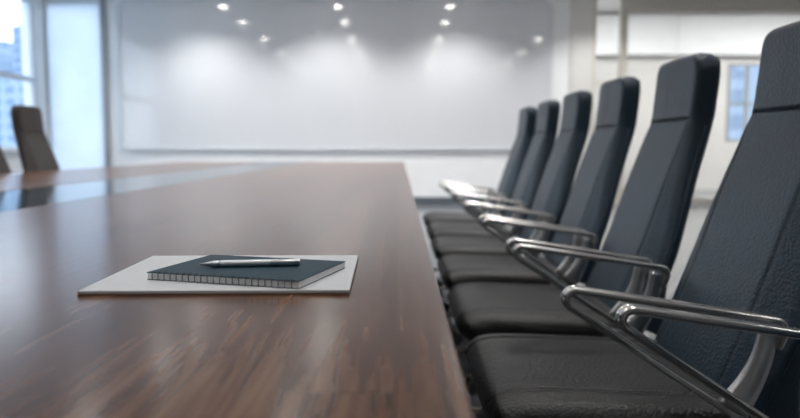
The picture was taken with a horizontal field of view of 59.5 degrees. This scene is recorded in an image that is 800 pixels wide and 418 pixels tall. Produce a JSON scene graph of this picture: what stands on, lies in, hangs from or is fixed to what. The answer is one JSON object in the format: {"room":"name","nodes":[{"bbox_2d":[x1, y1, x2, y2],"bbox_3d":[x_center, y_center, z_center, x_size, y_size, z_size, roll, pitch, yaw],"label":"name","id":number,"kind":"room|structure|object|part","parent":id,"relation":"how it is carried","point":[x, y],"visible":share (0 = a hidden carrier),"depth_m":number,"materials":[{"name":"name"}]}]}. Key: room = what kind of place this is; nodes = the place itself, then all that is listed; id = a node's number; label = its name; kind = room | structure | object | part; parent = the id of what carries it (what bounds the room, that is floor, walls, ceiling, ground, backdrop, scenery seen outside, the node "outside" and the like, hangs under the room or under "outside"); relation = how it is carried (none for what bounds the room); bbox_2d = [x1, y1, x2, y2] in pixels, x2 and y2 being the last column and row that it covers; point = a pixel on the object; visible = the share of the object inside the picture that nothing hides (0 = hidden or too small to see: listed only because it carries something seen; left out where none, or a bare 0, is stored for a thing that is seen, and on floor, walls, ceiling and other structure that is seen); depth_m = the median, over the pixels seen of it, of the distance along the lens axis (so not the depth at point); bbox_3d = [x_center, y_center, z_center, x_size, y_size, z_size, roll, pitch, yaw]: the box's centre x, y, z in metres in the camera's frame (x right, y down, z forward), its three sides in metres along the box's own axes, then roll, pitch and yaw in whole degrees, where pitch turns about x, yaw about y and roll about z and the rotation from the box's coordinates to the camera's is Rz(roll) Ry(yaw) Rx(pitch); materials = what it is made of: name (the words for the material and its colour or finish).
{"room":"conference room","nodes":[
{"label":"conference room","id":0,"kind":"room"},
{"bbox_2d":[3,0,47,172],"bbox_3d":[-5.600,-1.061,3.821,0.200,3.250,14.200,0,5,0],"label":"wall","id":1,"kind":"structure","parent":0,"point":[13,158],"depth_m":10.61,"materials":[{"name":"white paint"}]},
{"bbox_2d":[0,0,36,152],"bbox_3d":[-5.490,-1.894,9.369,0.180,2.270,2.400,0,5,0],"label":"window","id":2,"kind":"structure","parent":1,"relation":"in","point":[30,78],"depth_m":10.46,"materials":[{"name":"white metal"}]},
{"bbox_3d":[-5.450,-0.778,9.468,0.100,0.030,2.400,0,5,0],"label":"sill","id":3,"kind":"part","parent":2,"relation":"part of","materials":[{"name":"white metal"}]},
{"bbox_2d":[42,0,569,196],"bbox_3d":[-1.515,-1.694,10.968,8.270,3.250,0.150,0,5,0],"label":"wall","id":4,"kind":"structure","parent":0,"point":[425,169],"depth_m":10.97,"materials":[{"name":"white paint"}]},
{"bbox_2d":[43,0,105,169],"bbox_3d":[-5.040,-1.703,10.953,0.880,3.030,0.120,0,5,0],"label":"window","id":5,"kind":"structure","parent":4,"relation":"in","point":[72,27],"depth_m":10.89,"materials":[{"name":"white glass"}]},
{"bbox_2d":[100,0,110,166],"bbox_3d":[-4.565,-1.746,10.868,0.070,3.130,0.040,0,5,0],"label":"trim","id":6,"kind":"structure","parent":4,"relation":"attached to","point":[102,2],"depth_m":10.84,"materials":[{"name":"grey metal"}]},
{"bbox_2d":[115,0,553,149],"bbox_3d":[-1.000,-2.069,10.834,6.720,2.300,0.048,0,5,0],"label":"board","id":7,"kind":"object","parent":4,"relation":"attached to","point":[193,74],"visible":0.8,"depth_m":10.82,"materials":[{"name":"white ceramic"}]},
{"bbox_2d":[414,197,491,204],"bbox_3d":[-1.270,-0.127,11.009,8.460,0.120,0.045,0,5,0],"label":"baseboard","id":8,"kind":"structure","parent":4,"relation":"attached to","point":[418,200],"depth_m":10.99,"materials":[{"name":"stone"}]},
{"bbox_2d":[416,189,717,417],"bbox_3d":[4.175,0.434,6.037,19.650,0.120,18.650,0,5,0],"label":"floor","id":9,"kind":"structure","parent":0,"point":[697,215],"depth_m":6.52,"materials":[{"name":"stone"}]},
{"bbox_2d":[0,147,11,173],"bbox_3d":[-2.329,-0.082,4.382,0.760,1.198,0.591,0,5,0],"label":"chair","id":10,"kind":"object","parent":9,"relation":"on","point":[4,166],"visible":0.08,"depth_m":4.51,"materials":[{"name":"leather"}]},
{"bbox_2d":[10,105,60,171],"bbox_3d":[-2.329,-0.140,5.040,0.760,1.198,0.591,0,5,0],"label":"chair","id":11,"kind":"object","parent":9,"relation":"on","point":[36,154],"visible":0.34,"depth_m":4.94,"materials":[{"name":"grey leather"}]},
{"bbox_3d":[-2.560,-0.249,5.048,0.260,0.610,0.503,0,5,0],"label":"backrest","id":12,"kind":"part","parent":11,"relation":"part of","materials":[{"name":"grey leather"}]},
{"bbox_2d":[0,162,474,417],"bbox_3d":[-1.202,0.224,3.534,2.496,0.740,8.800,0,5,0],"label":"conference table","id":13,"kind":"object","parent":9,"relation":"on","point":[384,348],"visible":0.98,"depth_m":0.73,"materials":[{"name":"brown wood"}]},
{"bbox_2d":[77,255,357,295],"bbox_3d":[-0.211,0.083,0.910,0.302,0.005,0.255,0,5,-1],"label":"paper pad","id":14,"kind":"object","parent":13,"relation":"on","point":[132,280],"visible":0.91,"depth_m":0.81,"materials":[{"name":"white paper"}]},
{"bbox_2d":[147,255,345,288],"bbox_3d":[-0.190,0.077,0.886,0.201,0.010,0.148,2,5,17],"label":"notebook","id":15,"kind":"object","parent":14,"relation":"on","point":[309,271],"visible":1,"depth_m":0.84,"materials":[{"name":"paper"}]},
{"bbox_2d":[199,259,299,266],"bbox_3d":[-0.189,0.068,0.884,0.125,0.009,0.009,-1,5,-8],"label":"pen","id":16,"kind":"object","parent":15,"relation":"on","point":[260,262],"visible":1,"depth_m":0.88,"materials":[{"name":"silver metal"}]},
{"bbox_2d":[422,106,537,286],"bbox_3d":[0.499,-0.090,4.673,0.760,1.164,0.591,0,5,0],"label":"chair","id":17,"kind":"object","parent":9,"relation":"on","point":[526,124],"visible":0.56,"depth_m":4.48,"materials":[{"name":"leather"}]},
{"bbox_3d":[0.395,0.083,4.671,0.479,0.096,0.524,0,5,0],"label":"seat","id":18,"kind":"part","parent":17,"relation":"part of","materials":[{"name":"black leather"}]},
{"bbox_3d":[0.471,-0.073,4.922,0.388,0.249,0.028,0,5,0],"label":"armrest","id":19,"kind":"part","parent":17,"relation":"part of","materials":[{"name":"metal"}]},
{"bbox_3d":[0.471,-0.027,4.396,0.388,0.249,0.028,0,5,0],"label":"armrest","id":20,"kind":"part","parent":17,"relation":"part of","materials":[{"name":"metal"}]},
{"bbox_3d":[0.602,-0.050,4.924,0.094,0.164,0.024,0,5,0],"label":"support post","id":21,"kind":"part","parent":17,"relation":"part of","materials":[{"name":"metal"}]},
{"bbox_3d":[0.602,-0.003,4.398,0.094,0.164,0.024,0,5,0],"label":"support post","id":22,"kind":"part","parent":17,"relation":"part of","materials":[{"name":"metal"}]},
{"bbox_3d":[0.730,-0.193,4.646,0.260,0.592,0.503,0,5,0],"label":"backrest","id":23,"kind":"part","parent":17,"relation":"part of","materials":[{"name":"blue leather"}]},
{"bbox_2d":[426,100,560,311],"bbox_3d":[0.499,-0.034,4.035,0.760,1.164,0.591,0,5,0],"label":"chair","id":24,"kind":"object","parent":9,"relation":"on","point":[548,113],"visible":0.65,"depth_m":3.84,"materials":[{"name":"leather"}]},
{"bbox_3d":[0.395,0.140,4.033,0.479,0.096,0.524,0,5,0],"label":"seat","id":25,"kind":"part","parent":24,"relation":"part of","materials":[{"name":"black leather"}]},
{"bbox_3d":[0.471,-0.017,4.284,0.388,0.249,0.028,0,5,0],"label":"armrest","id":26,"kind":"part","parent":24,"relation":"part of","materials":[{"name":"metal"}]},
{"bbox_3d":[0.471,0.030,3.758,0.388,0.249,0.028,0,5,0],"label":"armrest","id":27,"kind":"part","parent":24,"relation":"part of","materials":[{"name":"metal"}]},
{"bbox_3d":[0.602,0.007,4.286,0.094,0.164,0.024,0,5,0],"label":"support post","id":28,"kind":"part","parent":24,"relation":"part of","materials":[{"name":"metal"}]},
{"bbox_3d":[0.602,0.054,3.760,0.094,0.164,0.024,0,5,0],"label":"support post","id":29,"kind":"part","parent":24,"relation":"part of","materials":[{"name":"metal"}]},
{"bbox_3d":[0.730,-0.137,4.009,0.260,0.592,0.503,0,5,0],"label":"backrest","id":30,"kind":"part","parent":24,"relation":"part of","materials":[{"name":"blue leather"}]},
{"bbox_2d":[430,90,592,345],"bbox_3d":[0.499,0.023,3.398,0.760,1.164,0.591,0,5,0],"label":"chair","id":31,"kind":"object","parent":9,"relation":"on","point":[554,189],"visible":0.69,"depth_m":3.21,"materials":[{"name":"leather"}]},
{"bbox_3d":[0.395,0.196,3.396,0.479,0.096,0.524,0,5,0],"label":"seat","id":32,"kind":"part","parent":31,"relation":"part of","materials":[{"name":"black leather"}]},
{"bbox_3d":[0.471,0.040,3.647,0.388,0.249,0.028,0,5,0],"label":"armrest","id":33,"kind":"part","parent":31,"relation":"part of","materials":[{"name":"metal"}]},
{"bbox_3d":[0.471,0.086,3.121,0.388,0.249,0.028,0,5,0],"label":"armrest","id":34,"kind":"part","parent":31,"relation":"part of","materials":[{"name":"metal"}]},
{"bbox_3d":[0.602,0.064,3.649,0.094,0.164,0.024,0,5,0],"label":"support post","id":35,"kind":"part","parent":31,"relation":"part of","materials":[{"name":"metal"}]},
{"bbox_3d":[0.602,0.110,3.123,0.094,0.164,0.024,0,5,0],"label":"support post","id":36,"kind":"part","parent":31,"relation":"part of","materials":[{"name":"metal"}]},
{"bbox_3d":[0.730,-0.080,3.371,0.260,0.592,0.503,0,5,0],"label":"backrest","id":37,"kind":"part","parent":31,"relation":"part of","materials":[{"name":"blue leather"}]},
{"bbox_2d":[437,76,640,395],"bbox_3d":[0.499,0.079,2.760,0.760,1.164,0.591,0,5,0],"label":"chair","id":38,"kind":"object","parent":9,"relation":"on","point":[589,205],"visible":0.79,"depth_m":2.57,"materials":[{"name":"leather"}]},
{"bbox_3d":[0.266,0.577,2.839,0.255,0.033,0.040,2,5,19],"label":"leg","id":39,"kind":"part","parent":38,"relation":"part of","materials":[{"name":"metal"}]},
{"bbox_3d":[0.323,0.593,2.658,0.040,0.033,0.255,4,6,37],"label":"leg","id":40,"kind":"part","parent":38,"relation":"part of","materials":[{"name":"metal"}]},
{"bbox_3d":[0.395,0.253,2.758,0.479,0.096,0.524,0,5,0],"label":"seat","id":41,"kind":"part","parent":38,"relation":"part of","materials":[{"name":"black leather"}]},
{"bbox_3d":[0.471,0.096,3.009,0.388,0.249,0.028,0,5,0],"label":"armrest","id":42,"kind":"part","parent":38,"relation":"part of","materials":[{"name":"metal"}]},
{"bbox_3d":[0.471,0.143,2.483,0.388,0.249,0.028,0,5,0],"label":"armrest","id":43,"kind":"part","parent":38,"relation":"part of","materials":[{"name":"metal"}]},
{"bbox_3d":[0.602,0.120,3.011,0.094,0.164,0.024,0,5,0],"label":"support post","id":44,"kind":"part","parent":38,"relation":"part of","materials":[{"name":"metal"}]},
{"bbox_3d":[0.602,0.167,2.485,0.094,0.164,0.024,0,5,0],"label":"support post","id":45,"kind":"part","parent":38,"relation":"part of","materials":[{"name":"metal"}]},
{"bbox_3d":[0.730,-0.024,2.734,0.260,0.592,0.503,0,5,0],"label":"backrest","id":46,"kind":"part","parent":38,"relation":"part of","materials":[{"name":"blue leather"}]},
{"bbox_2d":[447,53,720,414],"bbox_3d":[0.499,0.136,2.123,0.760,1.164,0.591,0,5,0],"label":"chair","id":47,"kind":"object","parent":9,"relation":"on","point":[649,221],"visible":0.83,"depth_m":1.95,"materials":[{"name":"leather"}]},
{"bbox_3d":[0.266,0.634,2.202,0.255,0.033,0.040,2,5,19],"label":"leg","id":48,"kind":"part","parent":47,"relation":"part of","materials":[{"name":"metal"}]},
{"bbox_3d":[0.395,0.309,2.120,0.479,0.096,0.524,0,5,0],"label":"seat","id":49,"kind":"part","parent":47,"relation":"part of","materials":[{"name":"black leather"}]},
{"bbox_3d":[0.471,0.153,2.372,0.388,0.249,0.028,0,5,0],"label":"armrest","id":50,"kind":"part","parent":47,"relation":"part of","materials":[{"name":"metal"}]},
{"bbox_3d":[0.602,0.176,2.374,0.094,0.164,0.024,0,5,0],"label":"support post","id":51,"kind":"part","parent":47,"relation":"part of","materials":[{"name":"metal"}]},
{"bbox_3d":[0.471,0.199,1.846,0.388,0.249,0.028,0,5,0],"label":"armrest","id":52,"kind":"part","parent":47,"relation":"part of","materials":[{"name":"metal"}]},
{"bbox_3d":[0.602,0.223,1.848,0.094,0.164,0.024,0,5,0],"label":"support post","id":53,"kind":"part","parent":47,"relation":"part of","materials":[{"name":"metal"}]},
{"bbox_3d":[0.730,0.033,2.096,0.260,0.592,0.503,0,5,0],"label":"backrest","id":54,"kind":"part","parent":47,"relation":"part of","materials":[{"name":"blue leather"}]},
{"bbox_2d":[465,21,799,417],"bbox_3d":[0.499,0.192,1.485,0.760,1.164,0.591,0,5,0],"label":"chair","id":55,"kind":"object","parent":9,"relation":"on","point":[743,263],"visible":0.92,"depth_m":1.38,"materials":[{"name":"leather"}]},
{"bbox_3d":[0.471,0.209,1.734,0.388,0.249,0.028,0,5,0],"label":"armrest","id":56,"kind":"part","parent":55,"relation":"part of","materials":[{"name":"metal"}]},
{"bbox_3d":[0.395,0.365,1.483,0.479,0.096,0.524,0,5,0],"label":"seat","id":57,"kind":"part","parent":55,"relation":"part of","materials":[{"name":"black leather"}]},
{"bbox_3d":[0.602,0.233,1.736,0.094,0.164,0.024,0,5,0],"label":"support post","id":58,"kind":"part","parent":55,"relation":"part of","materials":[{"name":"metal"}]},
{"bbox_3d":[0.471,0.256,1.208,0.388,0.249,0.028,0,5,0],"label":"armrest","id":59,"kind":"part","parent":55,"relation":"part of","materials":[{"name":"metal"}]},
{"bbox_2d":[615,303,799,417],"bbox_3d":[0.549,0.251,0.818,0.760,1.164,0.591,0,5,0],"label":"armrest","id":60,"kind":"object","parent":55,"relation":"attached to","point":[624,311],"visible":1,"depth_m":1.05,"materials":[{"name":"silver metal"}]},
{"bbox_3d":[0.730,0.089,1.459,0.260,0.592,0.503,0,5,0],"label":"backrest","id":61,"kind":"part","parent":55,"relation":"part of","materials":[{"name":"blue leather"}]},
{"bbox_3d":[0.602,0.279,1.210,0.094,0.164,0.024,0,5,0],"label":"support post","id":62,"kind":"part","parent":55,"relation":"part of","materials":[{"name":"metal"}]},
{"bbox_2d":[590,0,799,204],"bbox_3d":[4.780,-1.692,10.943,3.640,3.250,0.100,0,5,0],"label":"window","id":63,"kind":"structure","parent":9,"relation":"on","point":[626,6],"depth_m":10.77,"materials":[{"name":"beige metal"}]},
{"bbox_2d":[569,0,592,183],"bbox_3d":[2.790,-1.695,10.978,0.340,3.250,0.230,0,5,0],"label":"pillar","id":64,"kind":"structure","parent":0,"point":[581,11],"depth_m":10.79,"materials":[{"name":"grey paint"}]},
{"bbox_2d":[597,0,619,12],"bbox_3d":[7.675,-3.763,12.793,12.650,0.550,4.150,0,5,0],"label":"ceiling","id":65,"kind":"structure","parent":0,"point":[603,6],"depth_m":13.98,"materials":[{"name":"paint"}]},
{"bbox_2d":[594,13,799,188],"bbox_3d":[7.750,-2.271,14.933,12.500,3.700,0.150,0,5,0],"label":"wall","id":66,"kind":"structure","parent":0,"point":[719,153],"depth_m":14.86,"materials":[{"name":"grey paint"}]},
{"bbox_2d":[596,15,799,55],"bbox_3d":[7.675,-3.618,14.613,12.350,0.800,0.250,0,5,0],"label":"window","id":67,"kind":"structure","parent":66,"relation":"attached to","point":[648,35],"depth_m":14.49,"materials":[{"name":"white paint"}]},
{"bbox_2d":[725,64,759,141],"bbox_3d":[7.355,-2.259,14.909,0.850,1.640,0.100,0,5,0],"label":"window","id":68,"kind":"structure","parent":66,"relation":"in","point":[745,104],"depth_m":14.86,"materials":[{"name":"grey metal"}]},
{"label":"outside","id":69,"kind":"structure","parent":0,"visible":0},
{"bbox_3d":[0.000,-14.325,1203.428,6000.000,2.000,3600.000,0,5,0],"label":"ground","id":70,"kind":"structure","parent":69,"visible":0},
{"bbox_2d":[0,78,8,83],"bbox_3d":[-244.486,-13.431,430.494,18.000,132.605,18.000,0,5,0],"label":"tower","id":71,"kind":"structure","parent":70,"relation":"on","point":[2,80],"depth_m":421.54,"materials":[{"name":"teal glass"}]},
{"bbox_2d":[0,50,11,72],"bbox_3d":[-373.029,-55.943,637.550,30.000,180.762,30.000,0,5,0],"label":"tower","id":72,"kind":"structure","parent":70,"relation":"on","point":[5,56],"depth_m":635.28,"materials":[{"name":"glass"}]},
{"bbox_2d":[0,41,13,72],"bbox_3d":[-391.000,-67.782,696.736,26.000,193.905,26.000,0,5,0],"label":"tower","id":73,"kind":"structure","parent":70,"relation":"on","point":[4,45],"depth_m":679.39,"materials":[{"name":"blue glass"}]},
{"bbox_2d":[0,79,23,146],"bbox_3d":[-225.000,-11.502,420.625,18.000,130.505,18.000,0,5,0],"label":"tower","id":74,"kind":"structure","parent":70,"relation":"on","point":[11,94],"depth_m":407.47,"materials":[{"name":"glass"}]},
{"bbox_2d":[12,23,22,74],"bbox_3d":[-325.057,-62.531,616.888,16.000,197.534,16.000,0,5,0],"label":"tower","id":75,"kind":"structure","parent":70,"relation":"on","point":[16,30],"depth_m":602.35,"materials":[{"name":"blue glass"}]},
{"bbox_2d":[728,67,758,138],"bbox_3d":[59.500,27.170,122.876,13.000,106.000,16.000,0,5,0],"label":"apartment building","id":76,"kind":"structure","parent":70,"relation":"on","point":[737,73],"depth_m":111.04,"materials":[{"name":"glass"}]}
]}

